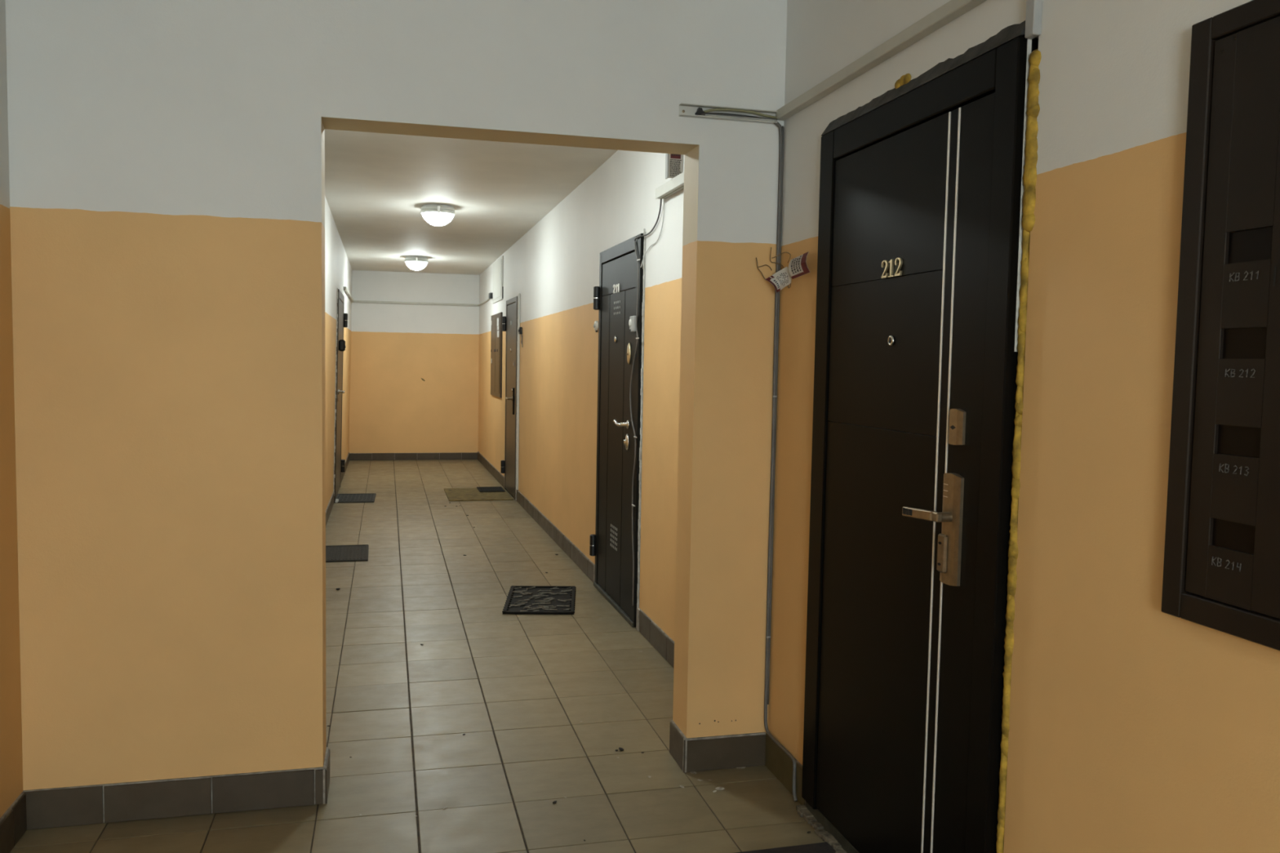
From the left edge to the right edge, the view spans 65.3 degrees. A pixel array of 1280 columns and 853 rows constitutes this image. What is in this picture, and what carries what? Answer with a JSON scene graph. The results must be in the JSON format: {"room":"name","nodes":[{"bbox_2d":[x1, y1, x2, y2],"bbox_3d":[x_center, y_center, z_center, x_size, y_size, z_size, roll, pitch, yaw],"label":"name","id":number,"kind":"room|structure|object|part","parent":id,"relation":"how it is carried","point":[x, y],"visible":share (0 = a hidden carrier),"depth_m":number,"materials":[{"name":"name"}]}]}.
{"room":"apartment building corridor","nodes":[
{"label":"apartment building corridor","id":0,"kind":"room"},
{"bbox_2d":[0,0,22,817],"bbox_3d":[-1.107,0.043,-0.265,0.200,2.740,6.424,0,4,-14],"label":"wall","id":1,"kind":"structure","parent":0,"point":[11,726],"depth_m":2.82,"materials":[{"name":"paint"}]},
{"bbox_2d":[0,791,26,852],"bbox_3d":[-1.615,1.188,2.162,0.012,0.117,1.613,0,4,-14],"label":"baseboard","id":2,"kind":"structure","parent":1,"relation":"attached to","point":[13,821],"depth_m":2.84,"materials":[{"name":"tile"}]},
{"bbox_2d":[324,195,351,509],"bbox_3d":[-2.708,-0.553,8.383,0.180,2.740,10.823,1,4,-14],"label":"wall","id":3,"kind":"structure","parent":0,"point":[338,269],"depth_m":9.10,"materials":[{"name":"paint"}]},
{"bbox_2d":[325,452,349,525],"bbox_3d":[-2.643,0.765,8.409,0.012,0.110,10.658,1,4,-14],"label":"baseboard","id":4,"kind":"structure","parent":3,"relation":"attached to","point":[328,510],"depth_m":9.19,"materials":[{"name":"tile"}]},
{"bbox_2d":[333,288,347,502],"bbox_3d":[-3.077,-0.333,10.143,0.183,2.057,1.272,1,4,-14],"label":"door","id":5,"kind":"structure","parent":3,"relation":"in","point":[341,317],"depth_m":9.93,"materials":[{"name":"brown metal"}]},
{"bbox_2d":[343,286,354,302],"bbox_3d":[-3.540,-1.601,12.158,0.030,0.030,2.669,1,4,-14],"label":"cable trunking","id":6,"kind":"object","parent":3,"relation":"attached to","point":[345,289],"visible":1,"depth_m":11.78,"materials":[{"name":"beige plastic"}]},
{"bbox_2d":[4,0,787,791],"bbox_3d":[-0.683,-0.178,3.236,2.743,2.740,0.171,0,4,-14],"label":"wall","id":7,"kind":"structure","parent":0,"point":[166,157],"depth_m":3.02,"materials":[{"name":"paint"}]},
{"bbox_2d":[323,746,329,804],"bbox_3d":[-1.016,1.130,3.239,0.012,0.114,0.184,0,4,-14],"label":"baseboard","id":8,"kind":"structure","parent":7,"relation":"attached to","point":[326,761],"depth_m":3.20,"materials":[{"name":"tile"}]},
{"bbox_2d":[22,732,765,830],"bbox_3d":[-0.689,1.135,3.233,2.334,0.117,0.011,0,4,-14],"label":"baseboard","id":9,"kind":"structure","parent":7,"relation":"attached to","point":[46,808],"depth_m":3.07,"materials":[{"name":"tile"}]},
{"bbox_2d":[669,720,687,773],"bbox_3d":[0.134,1.129,3.531,0.010,0.120,0.184,0,4,-14],"label":"baseboard","id":10,"kind":"structure","parent":7,"relation":"attached to","point":[677,736],"depth_m":3.52,"materials":[{"name":"tile"}]},
{"bbox_2d":[678,102,777,124],"bbox_3d":[0.295,-1.042,3.324,0.339,0.038,0.024,0,4,-14],"label":"channel","id":11,"kind":"object","parent":7,"relation":"attached to","point":[689,110],"visible":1,"depth_m":3.32,"materials":[{"name":"white plastic"}]},
{"bbox_2d":[694,107,777,120],"bbox_3d":[0.323,-1.042,3.328,0.286,0.029,0.021,0,4,-13],"label":"loose cable","id":12,"kind":"object","parent":11,"relation":"in","point":[700,111],"visible":1,"depth_m":3.32,"materials":[{"name":"black plastic"}]},
{"bbox_2d":[348,270,479,460],"bbox_3d":[-3.140,-0.942,13.789,2.195,2.800,0.201,0,4,-14],"label":"wall","id":13,"kind":"structure","parent":0,"point":[415,368],"depth_m":13.70,"materials":[{"name":"paint"}]},
{"bbox_2d":[349,452,477,460],"bbox_3d":[-3.114,0.412,13.781,1.736,0.097,0.011,0,4,-14],"label":"baseboard","id":14,"kind":"structure","parent":13,"relation":"attached to","point":[461,455],"depth_m":13.77,"materials":[{"name":"tile"}]},
{"bbox_2d":[351,300,479,306],"bbox_3d":[-3.075,-1.684,13.637,1.743,0.030,0.026,0,4,-14],"label":"cable trunking","id":15,"kind":"object","parent":13,"relation":"attached to","point":[355,301],"visible":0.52,"depth_m":13.63,"materials":[{"name":"beige plastic"}]},
{"bbox_2d":[9,459,825,852],"bbox_3d":[-1.231,1.104,5.385,2.743,0.121,17.670,0,4,-14],"label":"floor","id":16,"kind":"structure","parent":0,"point":[519,688],"depth_m":3.88,"materials":[{"name":"tile"}]},
{"bbox_2d":[325,544,368,562],"bbox_3d":[-2.144,0.907,7.149,0.385,0.010,0.585,0,4,-15],"label":"doormat","id":17,"kind":"object","parent":16,"relation":"on","point":[357,553],"visible":0.75,"depth_m":7.13,"materials":[{"name":"grey carpet"}]},
{"bbox_2d":[333,493,376,502],"bbox_3d":[-2.838,0.712,9.949,0.385,0.010,0.600,0,4,-13],"label":"doormat","id":18,"kind":"object","parent":16,"relation":"on","point":[365,497],"visible":0.96,"depth_m":9.92,"materials":[{"name":"grey carpet"}]},
{"bbox_2d":[444,487,513,501],"bbox_3d":[-1.693,0.702,10.394,0.641,0.012,0.942,0,4,-14],"label":"mat","id":19,"kind":"object","parent":16,"relation":"on","point":[452,494],"visible":0.92,"depth_m":10.27,"materials":[{"name":"beige fabric"}]},
{"bbox_2d":[476,486,505,492],"bbox_3d":[-1.603,0.673,10.720,0.270,0.008,0.380,0,4,-14],"label":"doormat","id":20,"kind":"object","parent":19,"relation":"on","point":[482,489],"visible":1,"depth_m":10.69,"materials":[{"name":"black rubber"}]},
{"bbox_2d":[502,586,575,614],"bbox_3d":[-0.583,1.015,5.874,0.403,0.016,0.650,1,4,-3],"label":"rubber mat","id":21,"kind":"object","parent":16,"relation":"on","point":[521,600],"visible":1,"depth_m":5.83,"materials":[{"name":"black rubber"}]},
{"bbox_2d":[359,650,745,816],"bbox_3d":[-0.012,1.169,3.784,0.938,0.004,2.005,3,4,26],"label":"debris","id":22,"kind":"object","parent":16,"relation":"on","point":[691,772],"visible":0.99,"depth_m":3.33,"materials":[{"name":"white paint"}]},
{"bbox_2d":[327,505,823,841],"bbox_3d":[-1.085,0.985,6.252,1.570,0.009,7.189,0,4,-14],"label":"debris","id":23,"kind":"object","parent":16,"relation":"on","point":[620,748],"visible":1,"depth_m":3.63,"materials":[{"name":"brown"}]},
{"bbox_2d":[736,842,835,852],"bbox_3d":[0.358,1.256,2.485,0.620,0.011,0.800,0,4,-15],"label":"doormat","id":24,"kind":"object","parent":16,"relation":"on","point":[823,847],"visible":1,"depth_m":2.90,"materials":[{"name":"brown carpet"}]},
{"bbox_2d":[324,128,617,275],"bbox_3d":[-1.779,-1.835,8.554,2.255,0.178,10.874,0,4,-14],"label":"ceiling","id":25,"kind":"structure","parent":0,"point":[377,185],"depth_m":7.23,"materials":[{"name":"white paint"}]},
{"bbox_2d":[404,256,428,270],"bbox_3d":[-2.611,-1.902,11.660,0.272,0.152,0.282,0,4,-14],"label":"ceiling lamp","id":26,"kind":"object","parent":25,"relation":"attached to","point":[415,263],"visible":1,"depth_m":11.57,"materials":[{"name":"white glass"}]},
{"bbox_3d":[-2.613,-1.871,11.667,0.252,0.090,0.252,0,4,-14],"label":"lamp shade","id":27,"kind":"part","parent":26,"relation":"part of","materials":[{"name":"white glass"}]},
{"bbox_2d":[420,204,455,226],"bbox_3d":[-1.601,-1.667,7.910,0.272,0.152,0.282,0,4,-14],"label":"ceiling lamp","id":28,"kind":"object","parent":25,"relation":"attached to","point":[437,215],"visible":1,"depth_m":7.82,"materials":[{"name":"white glass"}]},
{"bbox_3d":[-1.602,-1.636,7.917,0.252,0.090,0.252,0,4,-14],"label":"lamp shade","id":29,"kind":"part","parent":28,"relation":"part of","materials":[{"name":"white glass"}]},
{"bbox_2d":[478,0,1279,852],"bbox_3d":[-0.020,-0.325,5.670,0.261,2.740,17.421,0,4,-14],"label":"wall","id":30,"kind":"structure","parent":0,"point":[1135,726],"depth_m":1.99,"materials":[{"name":"paint"}]},
{"bbox_2d":[477,292,493,305],"bbox_3d":[-2.018,-1.648,12.970,0.044,0.075,1.760,0,4,-14],"label":"cable","id":31,"kind":"object","parent":30,"relation":"attached to","point":[491,294],"visible":0.98,"depth_m":12.15,"materials":[{"name":"beige plastic"}]},
{"bbox_2d":[490,311,502,397],"bbox_3d":[-1.692,-0.838,11.729,0.026,0.963,1.030,0,4,-15],"label":"panel","id":32,"kind":"object","parent":30,"relation":"attached to","point":[496,319],"visible":1,"depth_m":11.56,"materials":[{"name":"black metal"}]},
{"bbox_2d":[493,255,503,303],"bbox_3d":[-1.654,-1.698,11.609,0.016,0.486,0.985,0,4,-15],"label":"cover","id":33,"kind":"object","parent":30,"relation":"attached to","point":[498,266],"visible":1,"depth_m":11.48,"materials":[{"name":"white plastic"}]},
{"bbox_2d":[500,295,518,499],"bbox_3d":[-1.328,-0.310,10.396,0.192,2.038,0.919,0,4,-15],"label":"door","id":34,"kind":"structure","parent":30,"relation":"in","point":[509,322],"depth_m":10.32,"materials":[{"name":"brown metal"}]},
{"bbox_3d":[-1.282,-0.256,10.111,0.014,0.272,0.060,0,4,-15],"label":"handle plate","id":35,"kind":"part","parent":34,"relation":"part of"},
{"bbox_2d":[515,293,519,489],"bbox_3d":[-1.200,-0.338,9.852,0.018,1.938,0.030,0,4,-15],"label":"door frame","id":36,"kind":"structure","parent":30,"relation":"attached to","point":[518,326],"depth_m":9.84,"materials":[{"name":"white plastic"}]},
{"bbox_2d":[518,327,522,345],"bbox_3d":[-1.155,-0.863,9.647,0.033,0.196,0.148,0,4,-15],"label":"button","id":37,"kind":"object","parent":30,"relation":"attached to","point":[520,329],"visible":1,"depth_m":9.63,"materials":[{"name":"black plastic"}]},
{"bbox_2d":[477,451,674,667],"bbox_3d":[-0.938,0.765,8.842,0.019,0.116,10.658,0,4,-15],"label":"baseboard","id":38,"kind":"structure","parent":30,"relation":"attached to","point":[651,632],"depth_m":6.81,"materials":[{"name":"tile"}]},
{"bbox_2d":[593,320,598,332],"bbox_3d":[-0.280,-0.631,6.296,0.024,0.072,0.064,0,4,-15],"label":"button","id":39,"kind":"object","parent":30,"relation":"attached to","point":[596,322],"visible":0.96,"depth_m":6.28,"materials":[{"name":"white plastic"}]},
{"bbox_2d":[589,228,645,627],"bbox_3d":[-0.112,-0.012,5.739,0.178,2.100,1.057,0,4,-15],"label":"door","id":40,"kind":"structure","parent":30,"relation":"in","point":[615,298],"depth_m":5.65,"materials":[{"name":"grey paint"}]},
{"bbox_3d":[-0.125,-0.019,5.489,0.026,0.033,0.145,0,4,-15],"label":"lever","id":41,"kind":"part","parent":40,"relation":"part of","materials":[{"name":"silver metal"}]},
{"bbox_3d":[-0.061,-0.396,5.417,0.010,0.118,0.060,0,4,-15],"label":"lock plate","id":42,"kind":"part","parent":40,"relation":"part of","materials":[{"name":"gold metal"}]},
{"bbox_2d":[628,315,635,332],"bbox_3d":[-0.041,-0.543,5.284,0.029,0.084,0.084,0,4,-15],"label":"bell","id":43,"kind":"object","parent":40,"relation":"attached to","point":[632,322],"visible":1,"depth_m":5.26,"materials":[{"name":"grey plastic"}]},
{"bbox_2d":[629,240,639,605],"bbox_3d":[-0.034,-0.014,5.288,0.012,1.927,0.181,0,4,-14],"label":"cable","id":44,"kind":"object","parent":40,"relation":"attached to","point":[637,259],"visible":1,"depth_m":5.29,"materials":[{"name":"white plastic"}]},
{"bbox_2d":[655,171,684,199],"bbox_3d":[0.256,-1.076,4.193,0.046,0.050,1.280,0,4,-15],"label":"cable trunking","id":45,"kind":"object","parent":30,"relation":"attached to","point":[675,184],"visible":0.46,"depth_m":4.58,"materials":[{"name":"white plastic"}]},
{"bbox_2d":[634,199,662,240],"bbox_3d":[0.044,-1.039,5.034,0.022,0.153,0.481,0,4,-16],"label":"wire","id":46,"kind":"object","parent":45,"relation":"hanging from","point":[653,228],"visible":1,"depth_m":4.95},
{"bbox_2d":[640,198,664,267],"bbox_3d":[0.065,-0.959,4.976,0.017,0.299,0.383,0,4,-16],"label":"wire","id":47,"kind":"object","parent":45,"relation":"attached to","point":[664,198],"visible":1,"depth_m":4.88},
{"bbox_3d":[0.260,-1.055,4.189,0.039,0.004,1.268,0,4,-15],"label":"rail","id":48,"kind":"part","parent":45,"relation":"part of","materials":[{"name":"beige plastic"}]},
{"bbox_2d":[665,153,681,178],"bbox_3d":[0.153,-1.227,4.536,0.066,0.200,0.035,0,4,-14],"label":"leaflet","id":49,"kind":"object","parent":45,"relation":"on","point":[673,162],"visible":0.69,"depth_m":4.52,"materials":[{"name":"white paper"}]},
{"bbox_2d":[764,120,797,801],"bbox_3d":[0.484,0.091,3.301,0.045,2.231,0.312,0,4,-14],"label":"cable","id":50,"kind":"object","parent":30,"relation":"attached to","point":[780,127],"visible":0.99,"depth_m":3.43,"materials":[{"name":"grey plastic"}]},
{"bbox_2d":[755,247,810,292],"bbox_3d":[0.467,-0.519,3.257,0.089,0.157,0.272,0,4,-14],"label":"flyer","id":51,"kind":"object","parent":50,"relation":"attached to","point":[797,267],"visible":1,"depth_m":3.29,"materials":[{"name":"white paper"}]},
{"bbox_2d":[773,272,788,287],"bbox_3d":[0.466,-0.484,3.302,0.052,0.051,0.014,3,4,24],"label":"print","id":52,"kind":"object","parent":51,"relation":"attached to","point":[780,279],"depth_m":3.30,"materials":[{"name":"black"}]},
{"bbox_2d":[791,255,801,273],"bbox_3d":[0.502,-0.519,3.201,0.011,0.056,0.066,0,4,-22],"label":"print","id":53,"kind":"object","parent":51,"relation":"attached to","point":[796,263],"depth_m":3.20,"materials":[{"name":"black"}]},
{"bbox_2d":[764,733,805,805],"bbox_3d":[0.487,1.147,3.354,0.010,0.120,0.338,0,4,-14],"label":"baseboard","id":54,"kind":"structure","parent":30,"relation":"attached to","point":[780,764],"depth_m":3.36,"materials":[{"name":"tile"}]},
{"bbox_2d":[775,0,986,120],"bbox_3d":[0.914,-0.929,1.637,0.034,0.032,3.594,0,4,-14],"label":"cable trunking","id":55,"kind":"object","parent":30,"relation":"attached to","point":[951,10],"visible":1,"depth_m":2.65,"materials":[{"name":"beige plastic"}]},
{"bbox_2d":[795,20,1041,852],"bbox_3d":[0.694,0.173,2.616,0.197,2.172,1.032,0,4,-14],"label":"door","id":56,"kind":"structure","parent":30,"relation":"in","point":[927,190],"depth_m":2.47,"materials":[{"name":"metal"}]},
{"bbox_3d":[0.701,1.231,2.707,0.116,0.044,0.982,0,4,-14],"label":"sill","id":57,"kind":"part","parent":56,"relation":"part of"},
{"bbox_3d":[0.663,0.207,2.375,0.016,0.030,0.132,0,4,-14],"label":"lever","id":58,"kind":"part","parent":56,"relation":"part of","materials":[{"name":"silver metal"}]},
{"bbox_3d":[0.729,0.001,2.304,0.014,0.083,0.057,0,4,-14],"label":"lock plate","id":59,"kind":"part","parent":56,"relation":"part of","materials":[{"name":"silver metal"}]},
{"bbox_2d":[1024,0,1042,39],"bbox_3d":[0.819,-1.125,2.045,0.020,0.638,0.030,0,4,-14],"label":"cable trunking","id":60,"kind":"object","parent":30,"relation":"attached to","point":[1033,7],"visible":1,"depth_m":2.05,"materials":[{"name":"grey plastic"}]},
{"bbox_2d":[1160,0,1279,650],"bbox_3d":[0.978,-0.153,1.410,0.020,0.982,0.560,0,4,-14],"label":"panel","id":61,"kind":"object","parent":30,"relation":"attached to","point":[1221,566],"visible":1,"depth_m":1.57,"materials":[{"name":"brown paint"}]}
]}

